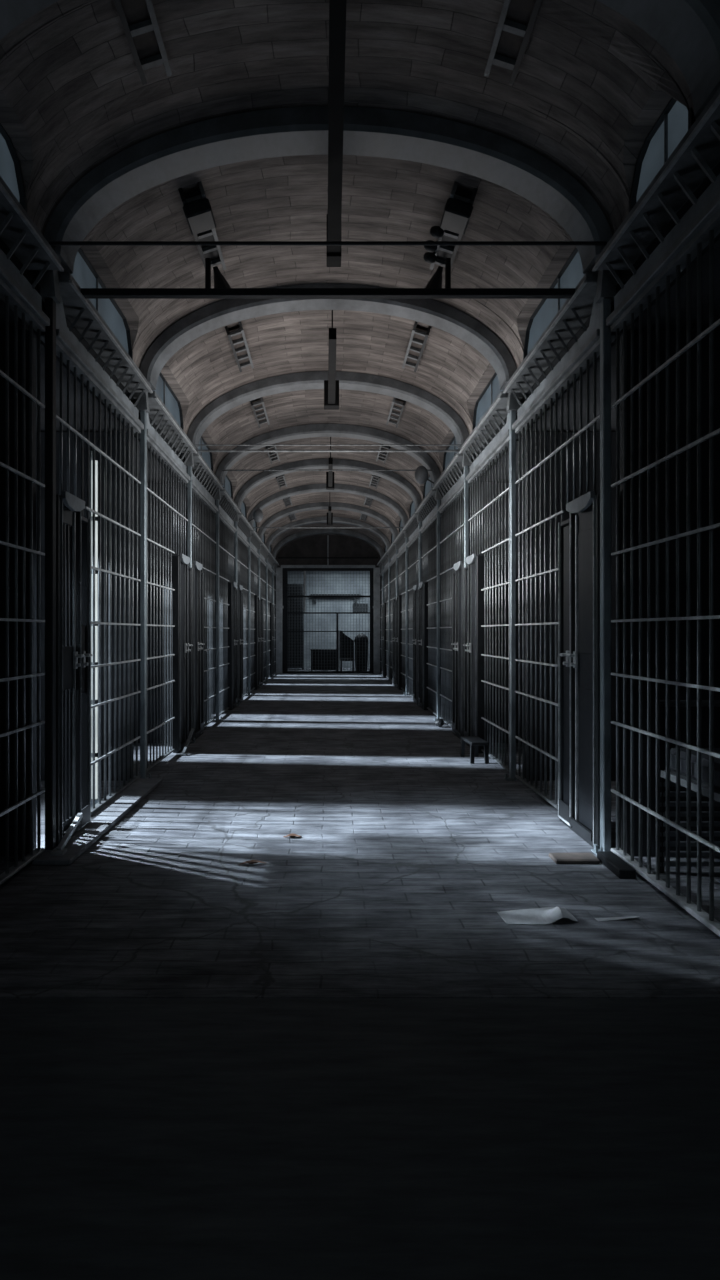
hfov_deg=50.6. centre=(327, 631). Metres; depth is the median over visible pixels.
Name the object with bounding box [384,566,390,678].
bars
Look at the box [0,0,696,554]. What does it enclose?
ceiling
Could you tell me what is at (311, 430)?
rib
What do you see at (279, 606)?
trim
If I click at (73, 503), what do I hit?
hood
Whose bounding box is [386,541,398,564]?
girder
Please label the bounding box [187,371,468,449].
rib
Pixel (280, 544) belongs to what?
rib
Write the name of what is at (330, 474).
pendant lamp
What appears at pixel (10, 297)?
bars
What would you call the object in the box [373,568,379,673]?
trim
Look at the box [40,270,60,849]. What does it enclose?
post
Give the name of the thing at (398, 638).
door
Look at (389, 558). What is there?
post
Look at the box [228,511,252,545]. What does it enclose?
girder
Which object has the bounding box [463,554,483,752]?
door
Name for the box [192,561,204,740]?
door
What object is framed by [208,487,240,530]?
girder
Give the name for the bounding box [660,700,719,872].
bunk bed
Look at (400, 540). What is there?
girder
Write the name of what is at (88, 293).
tie beam
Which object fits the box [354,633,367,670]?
bin
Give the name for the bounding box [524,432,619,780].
wall partition
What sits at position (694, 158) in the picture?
girder
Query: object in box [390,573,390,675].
wall partition
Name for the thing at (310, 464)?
rib
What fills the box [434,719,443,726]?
ball
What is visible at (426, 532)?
bars
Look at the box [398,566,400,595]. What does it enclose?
wall partition
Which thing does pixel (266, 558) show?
post
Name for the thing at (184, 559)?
hood
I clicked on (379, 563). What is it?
girder
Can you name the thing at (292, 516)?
bracket
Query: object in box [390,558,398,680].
bars
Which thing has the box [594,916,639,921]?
paper scrap
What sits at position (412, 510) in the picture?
window
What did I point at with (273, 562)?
post
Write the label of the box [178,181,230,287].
bracket
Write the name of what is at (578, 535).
door
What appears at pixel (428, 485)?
window
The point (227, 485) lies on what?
window
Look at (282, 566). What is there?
trim
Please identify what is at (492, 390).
window
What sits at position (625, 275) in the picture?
wall
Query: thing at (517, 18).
bracket
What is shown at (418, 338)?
bracket
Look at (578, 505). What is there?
hood
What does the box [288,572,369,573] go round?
ceiling
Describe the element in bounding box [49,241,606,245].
rod
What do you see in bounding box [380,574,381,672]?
bars
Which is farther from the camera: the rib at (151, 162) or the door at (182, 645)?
the door at (182, 645)
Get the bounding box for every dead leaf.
[238,860,265,864]
[283,833,301,836]
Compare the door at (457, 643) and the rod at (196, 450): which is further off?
the door at (457, 643)
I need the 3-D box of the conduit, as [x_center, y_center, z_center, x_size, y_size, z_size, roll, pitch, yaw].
[0.000,-2.870,26.670,0.041,1.040,0.041,0,0,22]
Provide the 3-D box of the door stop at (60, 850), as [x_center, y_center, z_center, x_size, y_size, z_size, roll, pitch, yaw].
[-1.720,1.328,5.018,0.080,0.174,0.416,0,0,0]
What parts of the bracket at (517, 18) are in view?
rail, rail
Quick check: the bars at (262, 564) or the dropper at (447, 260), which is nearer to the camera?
the dropper at (447, 260)
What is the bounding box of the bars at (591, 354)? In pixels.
[515,338,599,808]
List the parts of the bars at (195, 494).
rail, rail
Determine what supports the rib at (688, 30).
attached to the ceiling at (590, 86)
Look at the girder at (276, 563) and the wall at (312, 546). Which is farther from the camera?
the wall at (312, 546)
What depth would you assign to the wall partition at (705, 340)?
4.91 m
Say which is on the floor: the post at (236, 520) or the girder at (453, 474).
the post at (236, 520)
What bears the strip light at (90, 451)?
on the floor
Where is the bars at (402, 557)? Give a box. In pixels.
[398,547,408,692]
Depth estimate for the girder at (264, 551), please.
21.22 m
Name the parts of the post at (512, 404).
plate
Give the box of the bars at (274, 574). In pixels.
[274,574,275,672]
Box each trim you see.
[32,778,161,864]
[276,568,282,673]
[278,557,377,558]
[281,565,374,567]
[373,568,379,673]
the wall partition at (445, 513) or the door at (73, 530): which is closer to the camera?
the door at (73, 530)
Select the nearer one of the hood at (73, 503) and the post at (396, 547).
the hood at (73, 503)
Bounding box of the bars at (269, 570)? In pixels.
[265,566,271,678]
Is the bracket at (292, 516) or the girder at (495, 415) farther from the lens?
the bracket at (292, 516)
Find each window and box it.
[0,123,26,211]
[71,247,132,359]
[152,372,183,430]
[197,436,212,470]
[223,474,232,498]
[240,501,246,518]
[253,520,256,531]
[399,519,402,531]
[409,501,415,518]
[423,474,432,498]
[443,436,458,470]
[472,372,503,430]
[523,247,584,359]
[629,98,694,211]
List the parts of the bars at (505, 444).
rail, rail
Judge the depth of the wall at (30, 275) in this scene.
5.32 m
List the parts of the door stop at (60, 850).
plate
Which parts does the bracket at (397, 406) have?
rail, rail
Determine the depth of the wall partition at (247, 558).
19.91 m
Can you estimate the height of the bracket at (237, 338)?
0.150 m
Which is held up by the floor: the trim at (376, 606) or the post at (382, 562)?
the post at (382, 562)
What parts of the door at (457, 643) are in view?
kick plate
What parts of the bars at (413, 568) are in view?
rail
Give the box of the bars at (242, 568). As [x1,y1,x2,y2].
[237,534,247,696]
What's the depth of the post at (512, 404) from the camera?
7.44 m
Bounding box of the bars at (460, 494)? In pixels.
[440,483,469,726]
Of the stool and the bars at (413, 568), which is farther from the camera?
the bars at (413, 568)
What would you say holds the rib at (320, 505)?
attached to the ceiling at (590, 86)
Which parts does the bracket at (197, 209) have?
rail, rail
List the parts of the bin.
lid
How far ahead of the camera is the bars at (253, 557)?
18.64 m
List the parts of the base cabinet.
panel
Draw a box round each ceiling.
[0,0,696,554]
[0,298,265,572]
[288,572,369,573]
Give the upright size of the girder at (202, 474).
0.430 m
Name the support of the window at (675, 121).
attached to the ceiling at (590, 86)
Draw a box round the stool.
[460,736,488,763]
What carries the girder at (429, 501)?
on the bars at (426, 532)
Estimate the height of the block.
0.055 m
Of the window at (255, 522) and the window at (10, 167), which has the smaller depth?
the window at (10, 167)
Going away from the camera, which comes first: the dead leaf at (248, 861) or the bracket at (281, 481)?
the dead leaf at (248, 861)
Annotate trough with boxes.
[324,310,338,409]
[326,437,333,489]
[327,0,346,266]
[327,496,332,525]
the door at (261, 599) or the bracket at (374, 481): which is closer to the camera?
the bracket at (374, 481)
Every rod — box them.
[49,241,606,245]
[193,444,462,445]
[196,450,459,451]
[222,470,433,470]
[253,527,402,527]
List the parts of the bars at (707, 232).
rail, rail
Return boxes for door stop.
[50,813,82,855]
[179,728,193,755]
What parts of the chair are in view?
backrest, seat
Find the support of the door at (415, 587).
in the wall partition at (431, 533)
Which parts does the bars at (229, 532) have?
rail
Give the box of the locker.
[288,584,303,669]
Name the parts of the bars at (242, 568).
rail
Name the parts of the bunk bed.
leg, head rail, frame, mattress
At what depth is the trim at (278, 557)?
26.65 m
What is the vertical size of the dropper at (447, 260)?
0.215 m
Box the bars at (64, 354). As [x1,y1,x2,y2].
[56,338,140,814]
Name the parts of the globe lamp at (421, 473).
globe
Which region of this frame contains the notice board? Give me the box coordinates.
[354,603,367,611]
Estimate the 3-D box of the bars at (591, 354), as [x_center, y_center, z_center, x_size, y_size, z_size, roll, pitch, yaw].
[1.850,-0.280,6.230,0.060,3.380,2.330,0,0,0]
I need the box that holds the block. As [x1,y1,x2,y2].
[597,851,635,878]
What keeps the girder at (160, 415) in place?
attached to the post at (189, 464)
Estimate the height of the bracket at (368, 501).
0.150 m
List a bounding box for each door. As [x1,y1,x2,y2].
[56,491,91,845]
[172,554,192,752]
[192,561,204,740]
[228,581,238,709]
[237,585,243,704]
[254,596,260,689]
[260,597,263,686]
[269,603,274,677]
[381,603,386,677]
[392,597,395,686]
[395,596,401,689]
[412,585,418,704]
[417,581,427,709]
[451,561,463,739]
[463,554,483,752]
[558,491,599,848]
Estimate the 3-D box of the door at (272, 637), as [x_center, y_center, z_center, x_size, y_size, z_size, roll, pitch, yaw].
[-1.797,0.269,24.485,0.126,2.362,0.840,0,0,0]
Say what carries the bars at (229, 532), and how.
on the floor
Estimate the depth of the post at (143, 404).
7.44 m
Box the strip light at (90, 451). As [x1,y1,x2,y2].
[89,450,97,806]
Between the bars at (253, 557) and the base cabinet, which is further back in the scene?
the base cabinet
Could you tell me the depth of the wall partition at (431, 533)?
14.91 m
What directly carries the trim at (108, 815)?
attached to the wall partition at (2, 332)
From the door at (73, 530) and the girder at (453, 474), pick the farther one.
the girder at (453, 474)
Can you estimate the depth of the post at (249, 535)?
17.43 m
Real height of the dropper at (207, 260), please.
0.215 m
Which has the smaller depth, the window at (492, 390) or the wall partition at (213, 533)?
the window at (492, 390)
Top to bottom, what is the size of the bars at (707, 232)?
3.390 m
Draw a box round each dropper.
[205,258,210,287]
[445,258,450,287]
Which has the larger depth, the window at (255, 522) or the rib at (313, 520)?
the rib at (313, 520)
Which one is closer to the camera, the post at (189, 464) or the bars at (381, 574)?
the post at (189, 464)
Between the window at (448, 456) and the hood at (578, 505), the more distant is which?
the window at (448, 456)
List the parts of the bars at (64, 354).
rail, rail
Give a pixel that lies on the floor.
(141, 1138)
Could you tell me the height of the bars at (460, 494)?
3.380 m
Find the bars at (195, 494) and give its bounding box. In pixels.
[186,483,215,726]
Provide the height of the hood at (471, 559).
0.105 m
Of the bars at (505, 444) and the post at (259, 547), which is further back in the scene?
the post at (259, 547)
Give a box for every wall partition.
[0,330,35,855]
[36,432,130,780]
[134,482,181,742]
[186,513,210,720]
[213,533,229,705]
[247,558,254,686]
[265,573,265,675]
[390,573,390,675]
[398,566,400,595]
[401,558,408,686]
[426,533,442,705]
[445,513,469,720]
[474,482,521,742]
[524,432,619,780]
[620,330,719,855]
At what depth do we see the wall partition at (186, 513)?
12.41 m
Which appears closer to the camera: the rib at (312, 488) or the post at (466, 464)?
the post at (466, 464)
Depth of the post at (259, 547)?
19.93 m
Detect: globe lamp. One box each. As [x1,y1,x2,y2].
[248,509,262,521]
[415,466,433,483]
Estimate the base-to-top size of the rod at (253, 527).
0.028 m
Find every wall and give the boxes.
[0,238,238,524]
[275,535,380,671]
[288,575,369,667]
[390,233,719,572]
[417,161,719,524]
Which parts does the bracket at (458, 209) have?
rail, rail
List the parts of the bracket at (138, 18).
rail, rail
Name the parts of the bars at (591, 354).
rail, rail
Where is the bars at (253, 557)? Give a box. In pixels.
[247,547,257,692]
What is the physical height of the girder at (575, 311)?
0.430 m
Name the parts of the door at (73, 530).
kick plate, handle, lock panel, handle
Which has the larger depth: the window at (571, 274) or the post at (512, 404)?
the post at (512, 404)
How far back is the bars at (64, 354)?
6.31 m
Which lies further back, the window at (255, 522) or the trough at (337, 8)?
the window at (255, 522)
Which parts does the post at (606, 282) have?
plate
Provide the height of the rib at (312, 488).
0.955 m
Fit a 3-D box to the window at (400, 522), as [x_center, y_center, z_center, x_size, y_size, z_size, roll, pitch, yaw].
[1.850,-2.630,18.730,0.044,0.475,1.775,0,0,0]
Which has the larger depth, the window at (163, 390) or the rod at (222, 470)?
the rod at (222, 470)
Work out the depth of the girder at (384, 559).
23.73 m
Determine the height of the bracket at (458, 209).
0.359 m
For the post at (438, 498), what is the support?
on the floor
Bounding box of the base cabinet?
[310,649,336,670]
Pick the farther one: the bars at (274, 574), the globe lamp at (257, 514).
the bars at (274, 574)
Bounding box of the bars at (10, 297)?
[0,278,44,884]
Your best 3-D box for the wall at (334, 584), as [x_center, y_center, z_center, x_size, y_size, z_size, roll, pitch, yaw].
[0.000,-1.080,30.800,8.600,5.060,0.200,0,0,0]
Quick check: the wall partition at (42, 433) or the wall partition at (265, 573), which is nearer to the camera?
the wall partition at (42, 433)
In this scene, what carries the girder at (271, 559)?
on the bars at (269, 570)
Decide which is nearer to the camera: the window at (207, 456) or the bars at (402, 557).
the window at (207, 456)
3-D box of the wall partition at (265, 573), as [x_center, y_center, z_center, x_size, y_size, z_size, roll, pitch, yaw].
[-3.065,-0.250,24.970,2.270,3.400,0.120,0,0,0]
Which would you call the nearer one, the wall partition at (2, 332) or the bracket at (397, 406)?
the wall partition at (2, 332)
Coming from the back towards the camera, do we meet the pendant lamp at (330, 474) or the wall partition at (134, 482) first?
the pendant lamp at (330, 474)
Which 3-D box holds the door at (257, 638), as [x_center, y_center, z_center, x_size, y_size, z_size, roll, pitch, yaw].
[-1.797,0.269,19.485,0.126,2.362,0.840,0,0,0]
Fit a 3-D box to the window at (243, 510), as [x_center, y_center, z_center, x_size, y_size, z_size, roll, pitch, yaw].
[-1.850,-2.630,16.230,0.044,0.475,1.775,0,0,0]
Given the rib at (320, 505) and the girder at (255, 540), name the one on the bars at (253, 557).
the girder at (255, 540)
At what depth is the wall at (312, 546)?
26.70 m
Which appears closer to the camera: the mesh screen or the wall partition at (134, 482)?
the wall partition at (134, 482)
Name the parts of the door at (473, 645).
lock panel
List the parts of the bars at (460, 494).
rail, rail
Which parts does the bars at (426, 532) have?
rail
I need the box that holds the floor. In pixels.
[0,668,719,1279]
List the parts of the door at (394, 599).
frame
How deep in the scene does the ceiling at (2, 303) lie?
6.70 m
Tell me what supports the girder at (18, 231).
attached to the post at (49, 282)
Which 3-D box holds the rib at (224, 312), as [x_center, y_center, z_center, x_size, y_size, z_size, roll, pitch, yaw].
[0.000,-2.928,7.565,3.710,0.955,0.290,0,0,0]
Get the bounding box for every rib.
[0,0,719,117]
[44,106,611,273]
[139,283,516,389]
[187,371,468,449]
[215,424,440,484]
[234,459,421,508]
[248,483,407,526]
[258,502,397,539]
[266,517,389,549]
[272,528,383,557]
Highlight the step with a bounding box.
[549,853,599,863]
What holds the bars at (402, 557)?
on the floor
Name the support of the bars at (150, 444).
on the floor
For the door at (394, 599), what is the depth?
20.55 m
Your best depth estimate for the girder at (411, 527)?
16.17 m
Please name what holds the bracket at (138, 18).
hanging from the ceiling at (590, 86)
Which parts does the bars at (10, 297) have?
rail, rail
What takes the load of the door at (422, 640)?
in the wall partition at (431, 533)
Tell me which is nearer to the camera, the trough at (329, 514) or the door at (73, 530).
the door at (73, 530)
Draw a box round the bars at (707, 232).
[611,209,719,936]
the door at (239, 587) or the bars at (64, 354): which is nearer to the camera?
the bars at (64, 354)
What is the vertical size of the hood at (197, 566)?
0.105 m
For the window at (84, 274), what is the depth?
6.27 m
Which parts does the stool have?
leg, leg, seat, leg, leg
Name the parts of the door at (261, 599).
frame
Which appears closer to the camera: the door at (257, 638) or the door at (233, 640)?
the door at (233, 640)
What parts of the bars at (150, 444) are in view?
rail, rail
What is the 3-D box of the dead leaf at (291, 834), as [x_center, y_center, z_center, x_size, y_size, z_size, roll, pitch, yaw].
[-0.250,1.438,5.360,0.130,0.019,0.060,0,0,-6]
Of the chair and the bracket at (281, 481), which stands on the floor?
the chair
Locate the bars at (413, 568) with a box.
[408,534,418,696]
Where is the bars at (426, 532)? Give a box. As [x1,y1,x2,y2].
[421,513,440,716]
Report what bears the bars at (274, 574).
on the floor
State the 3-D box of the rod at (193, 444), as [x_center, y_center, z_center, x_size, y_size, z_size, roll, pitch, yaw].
[0.000,-2.410,9.800,3.560,0.016,0.016,0,0,0]
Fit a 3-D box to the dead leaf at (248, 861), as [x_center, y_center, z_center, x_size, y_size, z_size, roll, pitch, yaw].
[-0.470,1.438,4.740,0.190,0.019,0.050,0,0,-12]
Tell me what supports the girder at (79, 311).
attached to the post at (143, 404)
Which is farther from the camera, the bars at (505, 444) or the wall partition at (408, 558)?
the wall partition at (408, 558)
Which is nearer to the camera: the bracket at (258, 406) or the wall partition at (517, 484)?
the wall partition at (517, 484)
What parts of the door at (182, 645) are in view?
kick plate, lock panel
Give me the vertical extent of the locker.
3.300 m
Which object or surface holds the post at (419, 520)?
on the floor
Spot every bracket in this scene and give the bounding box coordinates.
[114,0,171,84]
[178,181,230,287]
[225,321,253,371]
[250,397,269,427]
[265,446,279,463]
[276,475,286,488]
[283,497,292,507]
[289,514,296,521]
[359,514,366,521]
[363,497,372,507]
[369,475,379,488]
[376,446,390,463]
[386,397,405,427]
[402,321,430,371]
[423,181,477,287]
[484,0,541,84]
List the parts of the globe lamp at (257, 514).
globe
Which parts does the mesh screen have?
door post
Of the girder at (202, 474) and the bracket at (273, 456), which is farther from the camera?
the bracket at (273, 456)
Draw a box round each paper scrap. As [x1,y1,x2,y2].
[497,907,577,924]
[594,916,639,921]
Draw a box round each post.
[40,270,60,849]
[137,393,151,777]
[185,453,195,742]
[214,489,221,720]
[233,513,239,705]
[247,531,251,694]
[258,544,261,686]
[265,554,268,680]
[272,562,274,675]
[381,562,383,675]
[387,554,390,680]
[394,544,397,686]
[404,531,408,694]
[416,513,422,705]
[434,489,441,719]
[460,453,470,741]
[504,393,518,780]
[591,270,615,854]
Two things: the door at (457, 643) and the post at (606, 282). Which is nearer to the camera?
the post at (606, 282)
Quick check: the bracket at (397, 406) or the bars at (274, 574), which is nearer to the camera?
the bracket at (397, 406)
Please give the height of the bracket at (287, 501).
0.150 m
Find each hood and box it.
[61,491,84,510]
[180,554,189,563]
[194,561,202,569]
[453,561,461,569]
[466,554,475,563]
[566,491,594,512]
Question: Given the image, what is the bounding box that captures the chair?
[340,632,354,670]
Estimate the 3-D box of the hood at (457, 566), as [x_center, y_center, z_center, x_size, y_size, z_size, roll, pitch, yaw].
[1.760,-0.888,10.315,0.030,0.105,0.520,0,0,0]
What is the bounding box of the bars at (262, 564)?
[260,559,265,680]
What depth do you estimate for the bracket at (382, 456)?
13.58 m
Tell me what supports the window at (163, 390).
attached to the ceiling at (590, 86)
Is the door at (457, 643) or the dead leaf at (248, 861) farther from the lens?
the door at (457, 643)
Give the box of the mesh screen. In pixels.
[282,568,373,672]
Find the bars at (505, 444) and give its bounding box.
[468,434,516,772]
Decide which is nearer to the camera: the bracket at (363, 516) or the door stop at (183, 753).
the door stop at (183, 753)
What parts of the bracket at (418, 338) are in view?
rail, rail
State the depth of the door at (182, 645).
9.38 m
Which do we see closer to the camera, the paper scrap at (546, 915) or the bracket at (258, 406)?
the paper scrap at (546, 915)
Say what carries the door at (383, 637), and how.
in the wall partition at (390, 573)
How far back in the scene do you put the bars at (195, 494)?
11.59 m
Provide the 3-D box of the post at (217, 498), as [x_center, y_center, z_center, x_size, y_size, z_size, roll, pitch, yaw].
[-1.810,-0.495,12.480,0.130,3.890,0.120,0,0,0]
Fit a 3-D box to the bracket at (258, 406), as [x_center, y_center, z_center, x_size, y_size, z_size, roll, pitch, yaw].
[-0.994,-3.214,11.115,0.200,0.150,1.150,0,0,0]
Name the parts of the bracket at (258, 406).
rail, rail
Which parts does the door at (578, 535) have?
handle, lock panel, handle, kick plate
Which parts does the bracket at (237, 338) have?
rail, rail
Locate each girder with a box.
[0,176,63,325]
[29,272,152,429]
[130,391,196,480]
[179,452,222,510]
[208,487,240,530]
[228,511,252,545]
[247,528,262,556]
[260,541,269,564]
[265,552,275,571]
[274,559,278,575]
[377,559,381,575]
[380,552,390,571]
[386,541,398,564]
[393,528,408,556]
[403,511,427,545]
[415,487,447,530]
[432,452,476,510]
[459,391,525,480]
[503,272,626,429]
[592,87,719,325]
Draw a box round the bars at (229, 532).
[215,513,234,716]
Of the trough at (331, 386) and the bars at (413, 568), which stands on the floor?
the bars at (413, 568)
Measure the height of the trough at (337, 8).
0.588 m
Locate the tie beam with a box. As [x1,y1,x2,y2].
[81,288,574,298]
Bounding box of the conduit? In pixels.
[327,535,328,564]
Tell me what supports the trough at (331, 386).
hanging from the ceiling at (590, 86)
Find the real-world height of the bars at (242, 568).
3.380 m
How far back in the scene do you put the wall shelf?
30.40 m
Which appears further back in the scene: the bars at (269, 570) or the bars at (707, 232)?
the bars at (269, 570)
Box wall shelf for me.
[310,594,358,602]
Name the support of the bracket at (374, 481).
hanging from the ceiling at (590, 86)
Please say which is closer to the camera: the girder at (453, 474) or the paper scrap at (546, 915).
the paper scrap at (546, 915)
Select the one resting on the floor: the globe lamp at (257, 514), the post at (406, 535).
the post at (406, 535)
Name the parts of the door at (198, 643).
kick plate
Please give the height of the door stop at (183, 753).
0.254 m
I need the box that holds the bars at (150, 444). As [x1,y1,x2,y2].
[139,434,187,772]
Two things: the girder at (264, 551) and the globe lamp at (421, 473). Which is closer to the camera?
the globe lamp at (421, 473)

